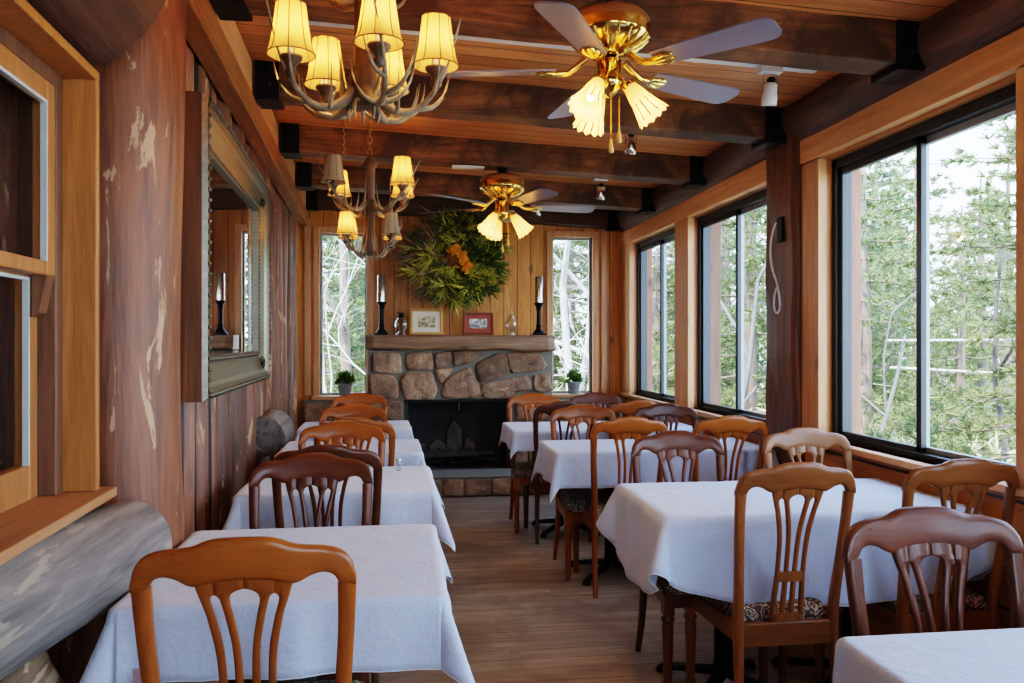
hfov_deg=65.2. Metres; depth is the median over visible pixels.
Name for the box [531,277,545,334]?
candlestick
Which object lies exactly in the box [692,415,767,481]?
dining chair
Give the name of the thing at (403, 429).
tablecloth
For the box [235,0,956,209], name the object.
ceiling
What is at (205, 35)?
trim
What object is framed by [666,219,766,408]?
pine tree
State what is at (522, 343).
mantel
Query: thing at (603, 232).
trim
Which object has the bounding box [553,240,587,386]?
pine tree
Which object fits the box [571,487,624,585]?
dining table
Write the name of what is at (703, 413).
trim
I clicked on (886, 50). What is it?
ceiling beam
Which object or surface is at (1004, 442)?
bare tree
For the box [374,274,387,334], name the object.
candlestick
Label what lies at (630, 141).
track spotlight
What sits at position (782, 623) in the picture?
dining chair
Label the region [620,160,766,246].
trim
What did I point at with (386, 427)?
dining chair
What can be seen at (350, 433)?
dining chair
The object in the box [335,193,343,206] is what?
socket
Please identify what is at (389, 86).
socket
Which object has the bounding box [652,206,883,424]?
pine tree
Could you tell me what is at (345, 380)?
potted plant
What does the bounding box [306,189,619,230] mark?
ceiling beam
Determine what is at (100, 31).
log
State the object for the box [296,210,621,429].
wall
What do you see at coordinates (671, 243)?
bare tree
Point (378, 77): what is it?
antler chandelier
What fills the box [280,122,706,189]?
ceiling beam
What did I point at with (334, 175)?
antler chandelier
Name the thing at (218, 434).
wall
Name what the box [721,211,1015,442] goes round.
bare tree
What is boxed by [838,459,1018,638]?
dining chair
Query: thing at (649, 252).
post
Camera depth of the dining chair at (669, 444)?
3.53 m
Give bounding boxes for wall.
[0,39,296,682]
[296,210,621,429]
[622,74,1023,628]
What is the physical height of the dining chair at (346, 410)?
0.969 m
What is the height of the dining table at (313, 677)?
0.749 m
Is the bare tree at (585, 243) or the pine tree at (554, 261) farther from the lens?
the pine tree at (554, 261)
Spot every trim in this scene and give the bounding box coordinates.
[186,0,307,225]
[210,3,251,91]
[252,77,277,146]
[278,134,294,182]
[295,170,305,206]
[304,219,310,395]
[601,229,606,392]
[618,392,765,430]
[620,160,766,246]
[621,243,633,397]
[675,217,693,407]
[800,27,1023,164]
[802,158,826,431]
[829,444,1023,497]
[1016,67,1023,498]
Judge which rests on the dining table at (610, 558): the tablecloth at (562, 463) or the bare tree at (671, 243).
the tablecloth at (562, 463)
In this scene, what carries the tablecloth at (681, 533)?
on the dining table at (721, 668)
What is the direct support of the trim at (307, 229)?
attached to the wall at (528, 260)
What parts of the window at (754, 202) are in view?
sash, sash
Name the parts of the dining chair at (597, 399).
crest rail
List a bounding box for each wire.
[887,339,1014,341]
[889,366,1015,374]
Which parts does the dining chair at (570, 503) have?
leg, leg, seat frame, crest rail, seat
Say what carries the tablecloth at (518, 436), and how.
on the dining table at (551, 528)
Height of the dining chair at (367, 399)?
0.969 m
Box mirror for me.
[180,91,270,402]
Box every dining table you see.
[289,676,315,680]
[532,514,599,537]
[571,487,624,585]
[656,607,852,682]
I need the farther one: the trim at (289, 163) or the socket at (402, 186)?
the trim at (289, 163)
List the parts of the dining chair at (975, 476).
leg, leg, seat frame, seat, crest rail, leg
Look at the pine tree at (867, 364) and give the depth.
9.15 m
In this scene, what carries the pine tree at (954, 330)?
on the ground
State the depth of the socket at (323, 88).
2.65 m
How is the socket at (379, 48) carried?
attached to the antler chandelier at (378, 77)
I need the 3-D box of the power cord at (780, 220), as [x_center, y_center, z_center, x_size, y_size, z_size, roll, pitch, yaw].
[1.498,-0.427,4.518,0.040,0.545,0.102,0,0,-18]
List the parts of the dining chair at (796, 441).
leg, crest rail, leg, leg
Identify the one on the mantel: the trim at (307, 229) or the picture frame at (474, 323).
the picture frame at (474, 323)
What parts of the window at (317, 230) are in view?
sill, frame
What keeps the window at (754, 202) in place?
in the wall at (992, 505)
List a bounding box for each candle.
[377,274,385,301]
[535,277,542,302]
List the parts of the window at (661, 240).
sash, sash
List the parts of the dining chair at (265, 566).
leg, crest rail, seat, leg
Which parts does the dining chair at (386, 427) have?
leg, crest rail, leg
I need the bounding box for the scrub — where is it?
[332,381,1015,463]
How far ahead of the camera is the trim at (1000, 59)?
3.31 m
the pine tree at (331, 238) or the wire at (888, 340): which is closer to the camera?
the wire at (888, 340)
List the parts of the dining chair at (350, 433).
leg, crest rail, leg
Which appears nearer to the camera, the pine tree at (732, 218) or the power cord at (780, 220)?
the power cord at (780, 220)
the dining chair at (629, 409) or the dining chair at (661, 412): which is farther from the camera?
the dining chair at (629, 409)
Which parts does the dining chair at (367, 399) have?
crest rail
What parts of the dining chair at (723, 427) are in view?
leg, crest rail, leg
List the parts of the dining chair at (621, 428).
leg, seat frame, leg, seat, crest rail, leg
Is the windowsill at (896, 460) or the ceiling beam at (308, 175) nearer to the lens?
the windowsill at (896, 460)
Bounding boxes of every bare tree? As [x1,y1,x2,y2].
[323,237,364,385]
[323,237,364,392]
[323,239,351,392]
[323,352,325,392]
[553,140,955,405]
[553,218,765,391]
[553,243,667,390]
[553,243,671,383]
[553,246,659,390]
[559,240,572,390]
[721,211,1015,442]
[883,114,1015,461]
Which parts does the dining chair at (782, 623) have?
leg, leg, seat frame, seat, leg, crest rail, leg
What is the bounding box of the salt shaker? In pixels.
[395,458,401,470]
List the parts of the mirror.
frame, glass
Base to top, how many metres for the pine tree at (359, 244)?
6.822 m
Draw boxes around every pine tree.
[323,236,364,392]
[323,237,364,382]
[323,237,364,391]
[323,237,364,392]
[323,237,364,392]
[323,238,353,369]
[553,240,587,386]
[553,240,587,390]
[553,241,587,390]
[553,241,674,390]
[553,264,578,385]
[577,244,765,409]
[582,242,762,390]
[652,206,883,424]
[652,228,766,409]
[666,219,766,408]
[667,218,764,384]
[728,169,944,438]
[729,212,766,384]
[861,167,970,449]
[863,113,1015,461]
[865,204,1015,462]
[866,144,1014,453]
[866,156,968,422]
[866,158,954,385]
[869,205,912,363]
[887,175,1015,455]
[906,156,1015,454]
[909,201,1015,416]
[940,233,1001,384]
[967,253,1015,382]
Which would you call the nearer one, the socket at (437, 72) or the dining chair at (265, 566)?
the dining chair at (265, 566)
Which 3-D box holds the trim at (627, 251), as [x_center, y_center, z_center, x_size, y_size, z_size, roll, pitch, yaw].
[1.144,-0.205,7.909,0.052,1.510,0.290,0,0,-7]
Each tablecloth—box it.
[79,524,474,682]
[222,466,454,551]
[274,439,425,466]
[294,420,413,440]
[499,421,703,458]
[531,437,778,503]
[596,478,1005,606]
[832,628,1023,682]
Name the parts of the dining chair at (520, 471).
leg, leg, seat frame, seat, crest rail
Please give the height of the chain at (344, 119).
0.347 m
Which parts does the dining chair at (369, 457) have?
leg, crest rail, leg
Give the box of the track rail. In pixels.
[309,21,816,72]
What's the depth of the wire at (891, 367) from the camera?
6.87 m
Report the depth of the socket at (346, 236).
4.55 m
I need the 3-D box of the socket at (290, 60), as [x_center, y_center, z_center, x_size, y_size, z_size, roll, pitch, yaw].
[-0.658,-0.842,2.382,0.068,0.110,0.068,0,0,-31]
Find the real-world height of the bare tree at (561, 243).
4.584 m
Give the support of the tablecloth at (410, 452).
on the dining table
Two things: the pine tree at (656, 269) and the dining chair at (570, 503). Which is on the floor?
the dining chair at (570, 503)
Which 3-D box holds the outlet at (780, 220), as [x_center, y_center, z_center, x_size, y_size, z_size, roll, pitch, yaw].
[1.510,-0.630,4.502,0.016,0.140,0.060,0,0,-7]
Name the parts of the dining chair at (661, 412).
crest rail, leg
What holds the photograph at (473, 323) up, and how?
attached to the picture frame at (474, 323)
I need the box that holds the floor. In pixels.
[195,488,829,682]
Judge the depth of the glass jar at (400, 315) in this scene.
7.46 m
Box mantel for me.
[367,335,554,351]
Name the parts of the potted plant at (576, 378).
pot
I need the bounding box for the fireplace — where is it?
[303,350,624,496]
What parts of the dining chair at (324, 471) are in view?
leg, seat frame, crest rail, leg, leg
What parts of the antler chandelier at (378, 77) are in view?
lamp shade, antler arm, antler arm, lamp shade, lamp shade, antler arm, antler arm, lamp shade, antler arm, lamp shade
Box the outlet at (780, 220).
[777,216,783,242]
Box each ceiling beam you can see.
[209,0,924,84]
[255,60,785,150]
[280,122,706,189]
[296,162,655,214]
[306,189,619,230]
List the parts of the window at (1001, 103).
sash, sash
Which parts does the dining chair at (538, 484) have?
leg, leg, seat, crest rail, seat frame, leg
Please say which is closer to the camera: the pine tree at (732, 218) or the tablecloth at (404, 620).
the tablecloth at (404, 620)
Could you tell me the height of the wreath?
1.122 m
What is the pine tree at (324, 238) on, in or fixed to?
on the ground
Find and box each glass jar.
[395,312,406,330]
[505,312,516,334]
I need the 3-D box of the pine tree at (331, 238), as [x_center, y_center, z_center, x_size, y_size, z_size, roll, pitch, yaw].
[-3.373,-2.679,17.260,4.644,9.002,5.040,0,0,10]
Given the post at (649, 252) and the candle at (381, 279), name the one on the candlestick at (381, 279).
the candle at (381, 279)
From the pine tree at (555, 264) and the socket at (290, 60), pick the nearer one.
the socket at (290, 60)
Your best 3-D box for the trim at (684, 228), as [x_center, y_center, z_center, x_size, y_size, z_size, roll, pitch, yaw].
[1.354,-0.205,6.292,0.052,1.510,0.310,0,0,-7]
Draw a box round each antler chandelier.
[266,0,460,125]
[314,113,419,260]
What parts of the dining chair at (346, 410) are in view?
crest rail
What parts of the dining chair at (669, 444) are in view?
leg, leg, seat frame, seat, crest rail, leg, leg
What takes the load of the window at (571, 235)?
in the wall at (528, 260)
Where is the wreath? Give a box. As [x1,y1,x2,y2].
[390,200,515,317]
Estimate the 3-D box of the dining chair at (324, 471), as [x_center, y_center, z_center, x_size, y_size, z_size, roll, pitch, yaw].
[-0.676,0.885,2.616,0.446,0.969,0.562,0,0,-8]
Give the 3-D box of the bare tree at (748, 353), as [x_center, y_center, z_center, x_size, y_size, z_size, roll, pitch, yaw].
[2.962,-1.209,9.367,4.994,6.064,3.818,0,0,-7]
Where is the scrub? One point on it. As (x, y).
(995, 449)
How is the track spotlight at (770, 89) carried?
attached to the track rail
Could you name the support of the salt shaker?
on the tablecloth at (410, 495)
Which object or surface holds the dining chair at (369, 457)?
on the floor
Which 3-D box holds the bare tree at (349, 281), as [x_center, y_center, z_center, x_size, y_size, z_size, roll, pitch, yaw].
[-1.875,-0.469,9.373,3.777,4.581,2.371,0,0,-7]
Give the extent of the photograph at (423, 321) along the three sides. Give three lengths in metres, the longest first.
0.163 x 0.108 x 0.002 m
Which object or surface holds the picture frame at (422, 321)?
on the mantel
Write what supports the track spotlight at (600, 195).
attached to the track rail
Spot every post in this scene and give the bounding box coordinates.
[58,0,186,682]
[647,249,651,390]
[711,222,720,404]
[765,136,804,464]
[852,169,860,433]
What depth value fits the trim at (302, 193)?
7.14 m
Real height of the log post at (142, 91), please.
2.720 m
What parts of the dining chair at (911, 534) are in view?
leg, crest rail, leg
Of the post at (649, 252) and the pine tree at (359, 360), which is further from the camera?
the pine tree at (359, 360)
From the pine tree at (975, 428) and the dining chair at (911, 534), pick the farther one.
the pine tree at (975, 428)
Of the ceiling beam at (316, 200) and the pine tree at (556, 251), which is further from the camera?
the pine tree at (556, 251)
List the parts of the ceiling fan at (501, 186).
blade, blade, lamp shade, lamp shade, pull chain, blade, lamp shade, blade, blade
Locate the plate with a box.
[452,165,483,169]
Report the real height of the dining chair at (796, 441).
0.969 m
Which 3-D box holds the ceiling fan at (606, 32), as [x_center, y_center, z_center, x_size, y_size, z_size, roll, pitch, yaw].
[0.331,-1.023,2.941,1.212,0.688,1.192,0,0,-7]
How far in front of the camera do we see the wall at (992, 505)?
3.81 m
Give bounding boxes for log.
[0,500,171,679]
[0,651,64,682]
[26,0,165,64]
[256,409,293,457]
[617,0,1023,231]
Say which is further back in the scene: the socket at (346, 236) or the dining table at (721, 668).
the socket at (346, 236)
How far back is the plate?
5.48 m
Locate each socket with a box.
[280,47,302,77]
[316,79,335,102]
[327,180,338,194]
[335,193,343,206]
[341,233,350,243]
[367,34,390,67]
[386,233,395,243]
[387,85,397,104]
[397,182,407,195]
[399,196,407,207]
[425,59,445,88]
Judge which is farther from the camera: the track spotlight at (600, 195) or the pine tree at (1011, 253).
the pine tree at (1011, 253)
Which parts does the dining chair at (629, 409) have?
crest rail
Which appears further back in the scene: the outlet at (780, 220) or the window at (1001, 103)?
the outlet at (780, 220)
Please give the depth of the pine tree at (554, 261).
17.27 m
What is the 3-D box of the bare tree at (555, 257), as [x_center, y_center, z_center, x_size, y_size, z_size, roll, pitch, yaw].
[0.849,-1.720,11.925,3.703,7.109,6.800,0,0,-45]
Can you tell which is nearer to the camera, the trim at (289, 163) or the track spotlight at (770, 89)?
the track spotlight at (770, 89)
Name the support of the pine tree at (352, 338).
on the ground
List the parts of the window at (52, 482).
sash, sash, sill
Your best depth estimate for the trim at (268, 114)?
4.81 m
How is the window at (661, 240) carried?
in the wall at (992, 505)
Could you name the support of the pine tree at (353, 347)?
on the ground
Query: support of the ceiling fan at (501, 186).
hanging from the ceiling beam at (297, 141)
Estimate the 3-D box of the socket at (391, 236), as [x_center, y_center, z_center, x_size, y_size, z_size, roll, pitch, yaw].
[-0.694,-0.604,4.593,0.056,0.090,0.056,0,0,33]
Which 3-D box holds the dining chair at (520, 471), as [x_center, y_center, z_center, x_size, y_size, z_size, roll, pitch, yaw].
[0.201,0.885,5.967,0.441,0.969,0.562,0,0,-6]
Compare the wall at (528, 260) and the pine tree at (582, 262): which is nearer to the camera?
the wall at (528, 260)
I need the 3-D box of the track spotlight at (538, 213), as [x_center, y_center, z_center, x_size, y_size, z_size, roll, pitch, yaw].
[0.231,-1.232,7.295,0.110,0.187,0.087,0,0,-7]
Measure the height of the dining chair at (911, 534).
0.969 m
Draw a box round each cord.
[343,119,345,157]
[769,216,783,313]
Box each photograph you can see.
[418,316,434,326]
[469,319,486,328]
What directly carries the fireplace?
on the floor
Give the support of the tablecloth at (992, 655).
on the dining table
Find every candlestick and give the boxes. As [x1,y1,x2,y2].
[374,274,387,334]
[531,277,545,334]
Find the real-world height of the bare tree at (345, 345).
8.473 m
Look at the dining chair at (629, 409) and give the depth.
5.45 m
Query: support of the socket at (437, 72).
attached to the antler chandelier at (378, 77)
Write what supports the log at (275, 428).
attached to the wall at (218, 434)
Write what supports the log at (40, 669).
attached to the wall at (218, 434)
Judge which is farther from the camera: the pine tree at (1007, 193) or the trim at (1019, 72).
the pine tree at (1007, 193)
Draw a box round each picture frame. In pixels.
[410,309,442,334]
[463,312,493,334]
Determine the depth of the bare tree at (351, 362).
9.10 m
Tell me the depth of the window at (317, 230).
7.71 m
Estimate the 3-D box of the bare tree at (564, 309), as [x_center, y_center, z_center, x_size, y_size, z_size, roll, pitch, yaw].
[0.946,-2.443,10.647,2.760,8.560,4.050,0,0,-29]
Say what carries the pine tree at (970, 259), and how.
on the ground
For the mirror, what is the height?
1.062 m
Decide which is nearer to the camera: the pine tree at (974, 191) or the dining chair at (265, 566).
the dining chair at (265, 566)
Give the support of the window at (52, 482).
in the wall at (218, 434)
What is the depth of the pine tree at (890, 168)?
15.67 m
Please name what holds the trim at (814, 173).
attached to the wall at (992, 505)
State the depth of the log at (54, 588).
1.71 m
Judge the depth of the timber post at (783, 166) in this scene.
4.47 m
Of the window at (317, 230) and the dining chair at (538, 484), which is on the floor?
the dining chair at (538, 484)
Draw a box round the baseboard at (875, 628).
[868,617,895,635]
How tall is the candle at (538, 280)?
0.256 m
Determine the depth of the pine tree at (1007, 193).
10.18 m
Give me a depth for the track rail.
3.65 m
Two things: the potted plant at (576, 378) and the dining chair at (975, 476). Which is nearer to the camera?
the dining chair at (975, 476)
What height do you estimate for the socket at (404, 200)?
0.110 m
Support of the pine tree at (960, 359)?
on the ground
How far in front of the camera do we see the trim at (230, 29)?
3.63 m
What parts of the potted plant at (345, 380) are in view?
pot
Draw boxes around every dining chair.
[129,536,362,682]
[228,453,372,682]
[271,444,382,682]
[298,421,385,466]
[313,417,395,466]
[319,404,387,438]
[331,393,386,420]
[507,393,571,533]
[523,401,592,544]
[550,404,615,581]
[570,392,621,530]
[572,417,666,597]
[597,400,668,488]
[631,430,768,682]
[634,403,697,433]
[683,462,855,682]
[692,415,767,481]
[762,427,852,682]
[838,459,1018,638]
[841,506,1023,635]
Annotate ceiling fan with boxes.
[418,167,594,252]
[445,0,781,152]
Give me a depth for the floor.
3.97 m
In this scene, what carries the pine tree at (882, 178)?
on the ground
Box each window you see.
[0,0,116,565]
[312,226,372,399]
[546,231,598,397]
[637,228,674,401]
[698,189,766,422]
[832,83,1015,469]
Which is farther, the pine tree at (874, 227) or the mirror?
the pine tree at (874, 227)
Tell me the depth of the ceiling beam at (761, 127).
4.32 m
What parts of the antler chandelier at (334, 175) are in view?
lamp shade, lamp shade, antler arm, lamp shade, antler arm, lamp shade, antler arm, antler arm, chain, antler arm, antler arm, lamp shade, lamp shade, antler arm, antler arm, lamp shade, lamp shade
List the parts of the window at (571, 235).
sill, frame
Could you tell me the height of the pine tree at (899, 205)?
4.962 m
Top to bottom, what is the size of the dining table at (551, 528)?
0.749 m
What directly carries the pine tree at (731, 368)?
on the ground
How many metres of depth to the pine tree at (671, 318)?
17.39 m
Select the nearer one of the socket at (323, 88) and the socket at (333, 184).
the socket at (323, 88)
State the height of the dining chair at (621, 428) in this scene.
0.969 m
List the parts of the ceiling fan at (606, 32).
blade, blade, blade, lamp shade, lamp shade, bulb, lamp arm, pull chain, pull chain, lamp arm, lamp shade, blade, blade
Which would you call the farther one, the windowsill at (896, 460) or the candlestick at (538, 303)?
the candlestick at (538, 303)
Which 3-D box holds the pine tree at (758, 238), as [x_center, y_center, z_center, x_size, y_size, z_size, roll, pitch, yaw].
[6.494,-1.589,21.034,4.090,6.822,3.468,0,0,42]
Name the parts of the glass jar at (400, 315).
lid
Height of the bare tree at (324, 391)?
4.155 m
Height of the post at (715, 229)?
2.900 m
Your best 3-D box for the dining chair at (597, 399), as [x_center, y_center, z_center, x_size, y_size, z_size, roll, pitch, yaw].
[0.683,0.885,6.050,0.441,0.969,0.562,0,0,-7]
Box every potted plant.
[334,369,355,395]
[562,368,584,393]
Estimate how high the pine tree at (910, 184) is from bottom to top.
4.962 m
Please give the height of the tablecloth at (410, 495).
0.238 m
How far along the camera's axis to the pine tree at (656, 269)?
12.86 m
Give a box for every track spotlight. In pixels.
[533,204,540,215]
[593,178,607,199]
[624,134,636,153]
[757,65,782,105]
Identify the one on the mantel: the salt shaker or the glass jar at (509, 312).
the glass jar at (509, 312)
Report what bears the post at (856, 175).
on the ground

